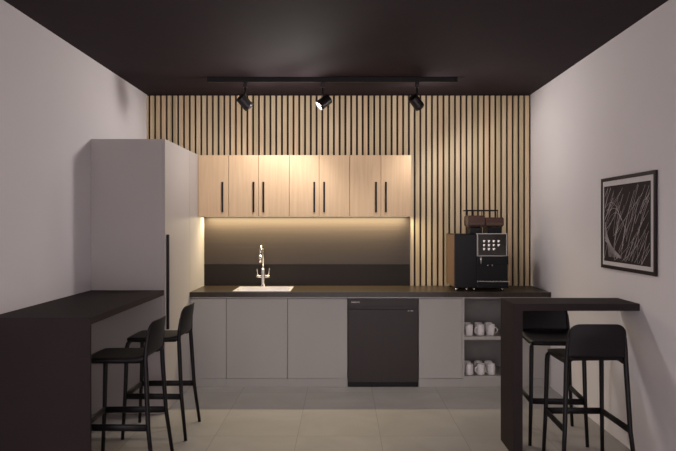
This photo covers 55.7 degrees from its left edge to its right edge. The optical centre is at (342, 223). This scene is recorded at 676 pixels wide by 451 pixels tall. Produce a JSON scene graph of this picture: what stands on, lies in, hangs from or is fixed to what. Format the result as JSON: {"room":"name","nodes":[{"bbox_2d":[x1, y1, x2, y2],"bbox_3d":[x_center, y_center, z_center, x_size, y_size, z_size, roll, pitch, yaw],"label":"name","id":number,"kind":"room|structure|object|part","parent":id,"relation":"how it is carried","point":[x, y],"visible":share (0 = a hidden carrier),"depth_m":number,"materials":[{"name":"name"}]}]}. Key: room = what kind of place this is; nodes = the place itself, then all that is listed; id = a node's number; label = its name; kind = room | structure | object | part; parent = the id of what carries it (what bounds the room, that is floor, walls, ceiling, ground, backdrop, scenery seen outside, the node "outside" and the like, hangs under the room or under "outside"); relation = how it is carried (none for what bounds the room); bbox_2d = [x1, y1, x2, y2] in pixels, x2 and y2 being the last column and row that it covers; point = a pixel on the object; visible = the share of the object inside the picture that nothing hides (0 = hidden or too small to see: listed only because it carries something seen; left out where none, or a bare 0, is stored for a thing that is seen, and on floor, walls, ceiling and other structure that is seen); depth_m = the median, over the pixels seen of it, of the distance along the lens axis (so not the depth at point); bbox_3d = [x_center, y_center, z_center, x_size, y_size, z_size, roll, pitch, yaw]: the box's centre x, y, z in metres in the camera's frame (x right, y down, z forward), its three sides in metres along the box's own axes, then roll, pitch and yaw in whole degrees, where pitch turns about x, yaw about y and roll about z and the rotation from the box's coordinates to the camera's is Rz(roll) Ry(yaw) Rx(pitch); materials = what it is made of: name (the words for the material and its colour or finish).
{"room":"office kitchenette","nodes":[
{"label":"office kitchenette","id":0,"kind":"room"},
{"bbox_2d":[0,0,146,313],"bbox_3d":[-2.040,0.097,2.925,0.100,2.814,7.450,0,0,0],"label":"wall","id":1,"kind":"structure","parent":0,"point":[55,99],"depth_m":4.33,"materials":[{"name":"paint"}]},
{"bbox_2d":[4,0,667,94],"bbox_3d":[-0.038,-1.360,2.925,4.104,0.100,7.450,0,0,0],"label":"ceiling","id":2,"kind":"structure","parent":0,"point":[159,47],"depth_m":4.58,"materials":[{"name":"paint"}]},
{"bbox_2d":[207,77,457,82],"bbox_3d":[-0.091,-1.287,5.740,2.238,0.045,0.042,0,0,0],"label":"track","id":3,"kind":"object","parent":2,"relation":"attached to","point":[209,79],"visible":1,"depth_m":5.72,"materials":[{"name":"black metal"}]},
{"bbox_2d":[236,82,252,110],"bbox_3d":[-0.876,-1.138,5.742,0.152,0.255,0.097,0,0,-37],"label":"spotlight","id":4,"kind":"object","parent":3,"relation":"hanging from","point":[246,104],"visible":1,"depth_m":5.71,"materials":[{"name":"black metal"}]},
{"bbox_2d":[315,82,331,110],"bbox_3d":[-0.168,-1.139,5.739,0.153,0.254,0.097,0,0,-15],"label":"spotlight","id":5,"kind":"object","parent":3,"relation":"hanging from","point":[325,100],"visible":1,"depth_m":5.71,"materials":[{"name":"black metal"}]},
{"bbox_2d":[408,82,423,110],"bbox_3d":[0.662,-1.139,5.742,0.153,0.254,0.097,0,0,-43],"label":"spotlight","id":6,"kind":"object","parent":3,"relation":"hanging from","point":[415,101],"visible":1,"depth_m":5.72,"materials":[{"name":"black metal"}]},
{"bbox_2d":[91,377,630,450],"bbox_3d":[-0.038,1.554,2.925,4.104,0.100,7.450,0,0,0],"label":"floor","id":7,"kind":"structure","parent":0,"point":[347,418],"depth_m":4.84,"materials":[{"name":"tile"}]},
{"bbox_2d":[0,290,163,450],"bbox_3d":[-1.700,1.016,4.319,0.578,0.977,1.481,0,0,0],"label":"bar table","id":8,"kind":"object","parent":7,"relation":"on","point":[45,348],"depth_m":3.58,"materials":[{"name":"brown laminate"}]},
{"bbox_3d":[-1.700,1.036,3.588,0.578,0.937,0.018,0,0,0],"label":"panel","id":9,"kind":"part","parent":8,"relation":"part of","materials":[{"name":"brown laminate"}]},
{"bbox_2d":[91,315,173,450],"bbox_3d":[-1.333,1.044,3.965,0.470,0.923,0.455,0,0,0],"label":"bar stool","id":10,"kind":"object","parent":7,"relation":"on","point":[154,341],"visible":0.98,"depth_m":3.92,"materials":[{"name":"plastic"}]},
{"bbox_3d":[-1.531,1.158,4.139,0.084,0.693,0.031,0,0,24],"label":"leg","id":11,"kind":"part","parent":10,"relation":"part of","materials":[{"name":"plastic"}]},
{"bbox_3d":[-1.350,0.805,3.965,0.384,0.048,0.359,0,0,0],"label":"seat","id":12,"kind":"part","parent":10,"relation":"part of","materials":[{"name":"plastic"}]},
{"bbox_3d":[-1.141,1.072,3.771,0.039,0.868,0.096,0,0,-42],"label":"leg","id":13,"kind":"part","parent":10,"relation":"part of","materials":[{"name":"plastic"}]},
{"bbox_3d":[-1.142,0.685,3.965,0.060,0.205,0.344,0,0,0],"label":"backrest","id":14,"kind":"part","parent":10,"relation":"part of","materials":[{"name":"plastic"}]},
{"bbox_3d":[-1.141,1.072,4.159,0.039,0.868,0.096,0,0,42],"label":"leg","id":15,"kind":"part","parent":10,"relation":"part of","materials":[{"name":"plastic"}]},
{"bbox_2d":[91,139,203,413],"bbox_3d":[-1.686,0.418,5.779,0.606,2.172,1.439,0,0,0],"label":"tall cabinet","id":16,"kind":"object","parent":7,"relation":"on","point":[147,230],"visible":0.81,"depth_m":5.06,"materials":[{"name":"laminate"}]},
{"bbox_3d":[-1.393,0.466,5.108,0.020,0.756,0.020,0,0,0],"label":"handle","id":17,"kind":"part","parent":16,"relation":"part of","materials":[{"name":"black metal"}]},
{"bbox_3d":[-1.413,0.416,5.471,0.020,2.168,0.822,0,0,0],"label":"door","id":18,"kind":"part","parent":16,"relation":"part of","materials":[{"name":"laminate"}]},
{"bbox_3d":[-1.413,0.418,6.192,0.020,2.172,0.614,0,0,0],"label":"panel","id":19,"kind":"part","parent":16,"relation":"part of","materials":[{"name":"laminate"}]},
{"bbox_2d":[121,302,200,440],"bbox_3d":[-1.310,1.044,4.648,0.470,0.923,0.455,0,0,0],"label":"bar stool","id":20,"kind":"object","parent":7,"relation":"on","point":[185,325],"visible":0.88,"depth_m":4.51,"materials":[{"name":"plastic"}]},
{"bbox_3d":[-1.507,1.158,4.474,0.084,0.693,0.031,0,0,-24],"label":"leg","id":21,"kind":"part","parent":20,"relation":"part of","materials":[{"name":"plastic"}]},
{"bbox_3d":[-1.507,1.158,4.822,0.084,0.693,0.031,0,0,24],"label":"leg","id":22,"kind":"part","parent":20,"relation":"part of","materials":[{"name":"plastic"}]},
{"bbox_3d":[-1.326,0.805,4.648,0.384,0.048,0.359,0,0,0],"label":"seat","id":23,"kind":"part","parent":20,"relation":"part of","materials":[{"name":"plastic"}]},
{"bbox_3d":[-1.117,1.072,4.454,0.039,0.868,0.096,0,0,-42],"label":"leg","id":24,"kind":"part","parent":20,"relation":"part of","materials":[{"name":"plastic"}]},
{"bbox_3d":[-1.118,0.685,4.648,0.060,0.205,0.344,0,0,0],"label":"backrest","id":25,"kind":"part","parent":20,"relation":"part of","materials":[{"name":"plastic"}]},
{"bbox_3d":[-1.117,1.072,4.842,0.039,0.868,0.096,0,0,42],"label":"leg","id":26,"kind":"part","parent":20,"relation":"part of","materials":[{"name":"plastic"}]},
{"bbox_2d":[190,298,226,386],"bbox_3d":[-1.236,1.097,6.191,0.332,0.814,0.613,0,0,0],"label":"base cabinet","id":27,"kind":"object","parent":7,"relation":"on","point":[209,314],"visible":0.84,"depth_m":5.88,"materials":[{"name":"beige laminate"}]},
{"bbox_2d":[226,298,287,386],"bbox_3d":[-0.787,1.097,6.191,0.563,0.814,0.613,0,0,0],"label":"base cabinet","id":28,"kind":"object","parent":7,"relation":"on","point":[257,329],"visible":0.87,"depth_m":5.88,"materials":[{"name":"beige laminate"}]},
{"bbox_2d":[190,286,550,297],"bbox_3d":[0.256,0.659,6.178,3.315,0.058,0.619,0,0,0],"label":"countertop","id":29,"kind":"structure","parent":28,"relation":"on","point":[204,291],"depth_m":5.89,"materials":[{"name":"stone"}]},
{"bbox_2d":[256,245,269,285],"bbox_3d":[-0.794,0.419,6.335,0.132,0.421,0.194,0,0,0],"label":"tap","id":30,"kind":"object","parent":29,"relation":"on","point":[262,276],"visible":0.99,"depth_m":6.39,"materials":[{"name":"metal"}]},
{"bbox_3d":[-0.797,0.334,6.330,0.025,0.251,0.173,0,0,3],"label":"spout","id":31,"kind":"part","parent":30,"relation":"part of","materials":[{"name":"metal"}]},
{"bbox_2d":[233,286,293,298],"bbox_3d":[-0.752,0.713,6.150,0.536,0.174,0.426,0,0,0],"label":"sink","id":32,"kind":"object","parent":29,"relation":"in","point":[241,288],"visible":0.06,"depth_m":6.34,"materials":[{"name":"ceramic"}]},
{"bbox_3d":[0.256,0.682,5.897,3.315,0.012,0.016,0,0,0],"label":"filler strip","id":33,"kind":"part","parent":29,"relation":"part of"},
{"bbox_2d":[446,210,508,290],"bbox_3d":[1.296,0.250,6.188,0.508,0.760,0.485,0,0,0],"label":"coffee machine","id":34,"kind":"object","parent":29,"relation":"on","point":[475,258],"visible":1,"depth_m":5.97,"materials":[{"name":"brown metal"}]},
{"bbox_3d":[1.329,-0.094,6.166,0.298,0.072,0.182,0,0,0],"label":"cup rail","id":35,"kind":"part","parent":34,"relation":"part of","materials":[{"name":"metal"}]},
{"bbox_2d":[476,280,508,281],"bbox_3d":[1.401,0.538,5.990,0.293,0.011,0.090,0,0,0],"label":"drip tray","id":36,"kind":"object","parent":34,"relation":"on","point":[476,280],"depth_m":5.97,"materials":[{"name":"metal"}]},
{"bbox_2d":[288,298,346,386],"bbox_3d":[-0.230,1.097,6.191,0.550,0.814,0.613,0,0,0],"label":"base cabinet","id":37,"kind":"object","parent":7,"relation":"on","point":[317,327],"visible":0.95,"depth_m":5.88,"materials":[{"name":"beige laminate"}]},
{"bbox_2d":[347,298,417,386],"bbox_3d":[0.373,1.097,6.188,0.648,0.813,0.620,0,0,0],"label":"dishwasher","id":38,"kind":"object","parent":7,"relation":"on","point":[382,333],"visible":0.99,"depth_m":5.88,"materials":[{"name":"black metal"}]},
{"bbox_3d":[0.373,1.482,5.902,0.642,0.043,0.009,0,0,0],"label":"kick plate","id":39,"kind":"part","parent":38,"relation":"part of","materials":[{"name":"black metal"}]},
{"bbox_3d":[0.373,0.740,5.893,0.642,0.096,0.027,0,0,0],"label":"control panel","id":40,"kind":"part","parent":38,"relation":"part of","materials":[{"name":"black metal"}]},
{"bbox_2d":[418,298,461,386],"bbox_3d":[0.900,1.097,6.191,0.399,0.814,0.613,0,0,0],"label":"base cabinet","id":41,"kind":"object","parent":7,"relation":"on","point":[439,319],"visible":0.87,"depth_m":5.88,"materials":[{"name":"beige laminate"}]},
{"bbox_2d":[462,298,500,386],"bbox_3d":[1.337,1.097,6.093,0.474,0.815,0.415,0,0,0],"label":"open shelf unit","id":42,"kind":"object","parent":7,"relation":"on","point":[475,347],"visible":0.38,"depth_m":6.28,"materials":[{"name":"beige laminate"}]},
{"bbox_2d":[465,363,472,374],"bbox_3d":[1.187,1.355,5.973,0.074,0.101,0.092,0,0,27],"label":"mug","id":43,"kind":"object","parent":42,"relation":"on","point":[468,366],"visible":1,"depth_m":5.94,"materials":[{"name":"ceramic"}]},
{"bbox_2d":[465,324,472,335],"bbox_3d":[1.183,0.989,5.973,0.074,0.101,0.092,0,0,27],"label":"mug","id":44,"kind":"object","parent":42,"relation":"on","point":[468,327],"visible":1,"depth_m":5.93,"materials":[{"name":"ceramic"}]},
{"bbox_2d":[474,360,481,371],"bbox_3d":[1.284,1.355,6.071,0.074,0.101,0.092,0,0,-2],"label":"mug","id":45,"kind":"object","parent":42,"relation":"on","point":[476,361],"visible":0.45,"depth_m":6.05,"materials":[{"name":"ceramic"}]},
{"bbox_2d":[474,324,483,335],"bbox_3d":[1.275,0.989,5.967,0.092,0.101,0.074,0,0,12],"label":"mug","id":46,"kind":"object","parent":42,"relation":"on","point":[479,328],"visible":1,"depth_m":5.94,"materials":[{"name":"ceramic"}]},
{"bbox_2d":[475,363,484,374],"bbox_3d":[1.279,1.355,5.967,0.092,0.101,0.074,0,0,12],"label":"mug","id":47,"kind":"object","parent":42,"relation":"on","point":[480,367],"visible":1,"depth_m":5.93,"materials":[{"name":"ceramic"}]},
{"bbox_3d":[1.337,1.055,6.085,0.434,0.030,0.391,0,0,0],"label":"shelf","id":48,"kind":"part","parent":42,"relation":"part of","materials":[{"name":"beige laminate"}]},
{"bbox_3d":[1.337,1.420,6.082,0.434,0.028,0.395,0,0,0],"label":"board","id":49,"kind":"part","parent":42,"relation":"part of","materials":[{"name":"beige laminate"}]},
{"bbox_2d":[484,322,491,333],"bbox_3d":[1.381,0.989,6.071,0.074,0.101,0.092,0,0,-2],"label":"mug","id":50,"kind":"object","parent":42,"relation":"on","point":[485,323],"visible":0.47,"depth_m":6.04,"materials":[{"name":"ceramic"}]},
{"bbox_2d":[484,360,491,370],"bbox_3d":[1.381,1.355,6.071,0.074,0.101,0.092,0,0,-2],"label":"mug","id":51,"kind":"object","parent":42,"relation":"on","point":[486,361],"visible":0.33,"depth_m":6.04,"materials":[{"name":"ceramic"}]},
{"bbox_2d":[485,363,494,374],"bbox_3d":[1.376,1.355,5.967,0.092,0.101,0.074,0,0,12],"label":"mug","id":52,"kind":"object","parent":42,"relation":"on","point":[490,367],"visible":1,"depth_m":5.94,"materials":[{"name":"ceramic"}]},
{"bbox_2d":[487,324,497,335],"bbox_3d":[1.388,0.989,5.959,0.092,0.101,0.074,0,0,40],"label":"mug","id":53,"kind":"object","parent":42,"relation":"on","point":[490,327],"visible":1,"depth_m":5.93,"materials":[{"name":"ceramic"}]},
{"bbox_2d":[523,339,549,386],"bbox_3d":[1.744,1.097,6.191,0.337,0.814,0.613,0,0,0],"label":"base cabinet","id":54,"kind":"object","parent":7,"relation":"on","point":[540,351],"visible":0.16,"depth_m":5.88,"materials":[{"name":"beige laminate"}]},
{"bbox_2d":[523,311,588,446],"bbox_3d":[1.475,1.044,4.543,0.455,0.923,0.470,0,0,4],"label":"bar stool","id":55,"kind":"object","parent":7,"relation":"on","point":[543,328],"visible":0.56,"depth_m":4.52,"materials":[{"name":"plastic"}]},
{"bbox_3d":[1.287,1.158,4.359,0.031,0.693,0.084,0,0,28],"label":"leg","id":56,"kind":"part","parent":55,"relation":"part of","materials":[{"name":"plastic"}]},
{"bbox_3d":[1.473,0.805,4.527,0.359,0.048,0.384,0,0,4],"label":"seat","id":57,"kind":"part","parent":55,"relation":"part of","materials":[{"name":"plastic"}]},
{"bbox_3d":[1.488,0.685,4.734,0.344,0.205,0.060,0,0,4],"label":"backrest","id":58,"kind":"part","parent":55,"relation":"part of","materials":[{"name":"plastic"}]},
{"bbox_3d":[1.682,1.072,4.722,0.096,0.868,0.039,0,0,-38],"label":"leg","id":59,"kind":"part","parent":55,"relation":"part of","materials":[{"name":"plastic"}]},
{"bbox_3d":[1.634,1.158,4.335,0.031,0.693,0.084,0,0,-20],"label":"leg","id":60,"kind":"part","parent":55,"relation":"part of","materials":[{"name":"plastic"}]},
{"bbox_2d":[501,298,639,450],"bbox_3d":[1.507,1.010,4.285,0.814,0.987,0.330,0,0,0],"label":"bar table","id":61,"kind":"object","parent":7,"relation":"on","point":[512,309],"visible":1,"depth_m":4.17,"materials":[{"name":"brown laminate"}]},
{"bbox_3d":[1.130,1.034,4.285,0.060,0.941,0.328,0,0,0],"label":"panel","id":62,"kind":"part","parent":61,"relation":"part of","materials":[{"name":"brown laminate"}]},
{"bbox_2d":[542,324,634,450],"bbox_3d":[1.488,1.044,3.917,0.455,0.923,0.470,0,0,1],"label":"bar stool","id":63,"kind":"object","parent":7,"relation":"on","point":[601,343],"visible":1,"depth_m":3.73,"materials":[{"name":"plastic"}]},
{"bbox_3d":[1.316,1.158,4.116,0.031,0.693,0.084,0,0,-23],"label":"leg","id":64,"kind":"part","parent":63,"relation":"part of","materials":[{"name":"plastic"}]},
{"bbox_3d":[1.292,1.072,3.726,0.096,0.868,0.039,0,0,-42],"label":"leg","id":65,"kind":"part","parent":63,"relation":"part of","materials":[{"name":"plastic"}]},
{"bbox_3d":[1.488,0.805,3.933,0.359,0.048,0.384,0,0,1],"label":"seat","id":66,"kind":"part","parent":63,"relation":"part of","materials":[{"name":"plastic"}]},
{"bbox_3d":[1.486,0.685,3.725,0.344,0.205,0.060,0,0,1],"label":"backrest","id":67,"kind":"part","parent":63,"relation":"part of","materials":[{"name":"plastic"}]},
{"bbox_3d":[1.664,1.158,4.112,0.031,0.693,0.084,0,0,25],"label":"leg","id":68,"kind":"part","parent":63,"relation":"part of","materials":[{"name":"plastic"}]},
{"bbox_3d":[1.680,1.072,3.722,0.096,0.868,0.039,0,0,43],"label":"leg","id":69,"kind":"part","parent":63,"relation":"part of","materials":[{"name":"plastic"}]},
{"bbox_2d":[530,0,675,450],"bbox_3d":[1.964,0.097,2.925,0.100,2.814,7.450,0,0,0],"label":"wall","id":70,"kind":"structure","parent":0,"point":[612,113],"depth_m":4.50,"materials":[{"name":"paint"}]},
{"bbox_2d":[601,170,657,275],"bbox_3d":[1.906,-0.003,4.292,0.016,0.647,0.816,0,0,0],"label":"framed picture","id":71,"kind":"object","parent":70,"relation":"attached to","point":[629,203],"visible":1,"depth_m":4.21},
{"bbox_2d":[604,180,650,266],"bbox_3d":[1.901,0.002,4.299,0.002,0.535,0.702,0,0,0],"label":"print","id":72,"kind":"object","parent":71,"relation":"attached to","point":[627,203],"depth_m":4.27},
{"bbox_3d":[-0.038,0.097,6.590,3.904,2.814,0.120,0,0,0],"label":"wall","id":73,"kind":"structure","parent":0,"visible":0},
{"bbox_2d":[204,217,409,263],"bbox_3d":[-0.358,0.170,6.495,2.087,0.486,0.008,0,0,0],"label":"backsplash","id":74,"kind":"structure","parent":73,"relation":"attached to","point":[227,240],"depth_m":6.49,"materials":[{"name":"taupe laminate"}]},
{"bbox_2d":[147,95,529,285],"bbox_3d":[-0.038,0.097,6.515,3.904,2.814,0.030,0,0,0],"label":"wall panel","id":75,"kind":"object","parent":73,"relation":"attached to","point":[467,152],"visible":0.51,"depth_m":6.50,"materials":[{"name":"brown wood"}]},
{"bbox_2d":[198,155,228,216],"bbox_3d":[-1.253,-0.365,6.351,0.296,0.597,0.297,0,0,0],"label":"upper cabinet","id":76,"kind":"object","parent":75,"relation":"attached to","point":[213,170],"visible":0.99,"depth_m":6.21,"materials":[{"name":"brown wood"}]},
{"bbox_3d":[-1.165,-0.256,6.206,0.018,0.296,0.008,0,0,0],"label":"handle","id":77,"kind":"part","parent":76,"relation":"part of","materials":[{"name":"black metal"}]},
{"bbox_2d":[229,155,289,216],"bbox_3d":[-0.810,-0.365,6.351,0.588,0.597,0.297,0,0,0],"label":"upper cabinet","id":78,"kind":"object","parent":75,"relation":"attached to","point":[259,185],"visible":0.99,"depth_m":6.21,"materials":[{"name":"brown wood"}]},
{"bbox_3d":[-0.960,-0.365,6.219,0.286,0.596,0.018,0,0,0],"label":"door","id":79,"kind":"part","parent":78,"relation":"part of","materials":[{"name":"brown wood"}]},
{"bbox_3d":[-0.863,-0.256,6.206,0.018,0.296,0.008,0,0,0],"label":"handle","id":80,"kind":"part","parent":78,"relation":"part of","materials":[{"name":"black metal"}]},
{"bbox_3d":[-0.767,-0.256,6.206,0.018,0.296,0.008,0,0,0],"label":"handle","id":81,"kind":"part","parent":78,"relation":"part of","materials":[{"name":"black metal"}]},
{"bbox_3d":[-0.665,-0.365,6.219,0.295,0.596,0.018,0,0,0],"label":"door","id":82,"kind":"part","parent":78,"relation":"part of","materials":[{"name":"brown wood"}]},
{"bbox_2d":[204,264,409,285],"bbox_3d":[-0.358,0.521,6.494,2.087,0.216,0.012,0,0,0],"label":"upstand","id":83,"kind":"object","parent":75,"relation":"attached to","point":[214,274],"visible":1,"depth_m":6.49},
{"bbox_2d":[290,155,349,216],"bbox_3d":[-0.223,-0.365,6.351,0.585,0.597,0.297,0,0,0],"label":"upper cabinet","id":84,"kind":"object","parent":75,"relation":"attached to","point":[319,184],"visible":0.99,"depth_m":6.21,"materials":[{"name":"brown wood"}]},
{"bbox_3d":[-0.371,-0.365,6.219,0.286,0.596,0.018,0,0,0],"label":"door","id":85,"kind":"part","parent":84,"relation":"part of","materials":[{"name":"brown wood"}]},
{"bbox_3d":[-0.274,-0.256,6.206,0.018,0.296,0.008,0,0,0],"label":"handle","id":86,"kind":"part","parent":84,"relation":"part of","materials":[{"name":"black metal"}]},
{"bbox_3d":[-0.178,-0.256,6.206,0.018,0.296,0.008,0,0,0],"label":"handle","id":87,"kind":"part","parent":84,"relation":"part of","materials":[{"name":"black metal"}]},
{"bbox_3d":[-0.078,-0.365,6.219,0.292,0.596,0.018,0,0,0],"label":"door","id":88,"kind":"part","parent":84,"relation":"part of","materials":[{"name":"brown wood"}]},
{"bbox_2d":[350,155,410,216],"bbox_3d":[0.369,-0.365,6.351,0.598,0.597,0.297,0,0,0],"label":"upper cabinet","id":89,"kind":"object","parent":75,"relation":"attached to","point":[380,185],"visible":1,"depth_m":6.21,"materials":[{"name":"brown wood"}]},
{"bbox_3d":[0.222,-0.365,6.219,0.299,0.596,0.018,0,0,0],"label":"door","id":90,"kind":"part","parent":89,"relation":"part of","materials":[{"name":"brown wood"}]},
{"bbox_3d":[0.325,-0.256,6.206,0.018,0.296,0.008,0,0,0],"label":"handle","id":91,"kind":"part","parent":89,"relation":"part of","materials":[{"name":"black metal"}]},
{"bbox_3d":[0.421,-0.256,6.206,0.018,0.296,0.008,0,0,0],"label":"handle","id":92,"kind":"part","parent":89,"relation":"part of","materials":[{"name":"black metal"}]},
{"bbox_3d":[0.521,-0.365,6.219,0.292,0.596,0.018,0,0,0],"label":"door","id":93,"kind":"part","parent":89,"relation":"part of","materials":[{"name":"brown wood"}]}
]}

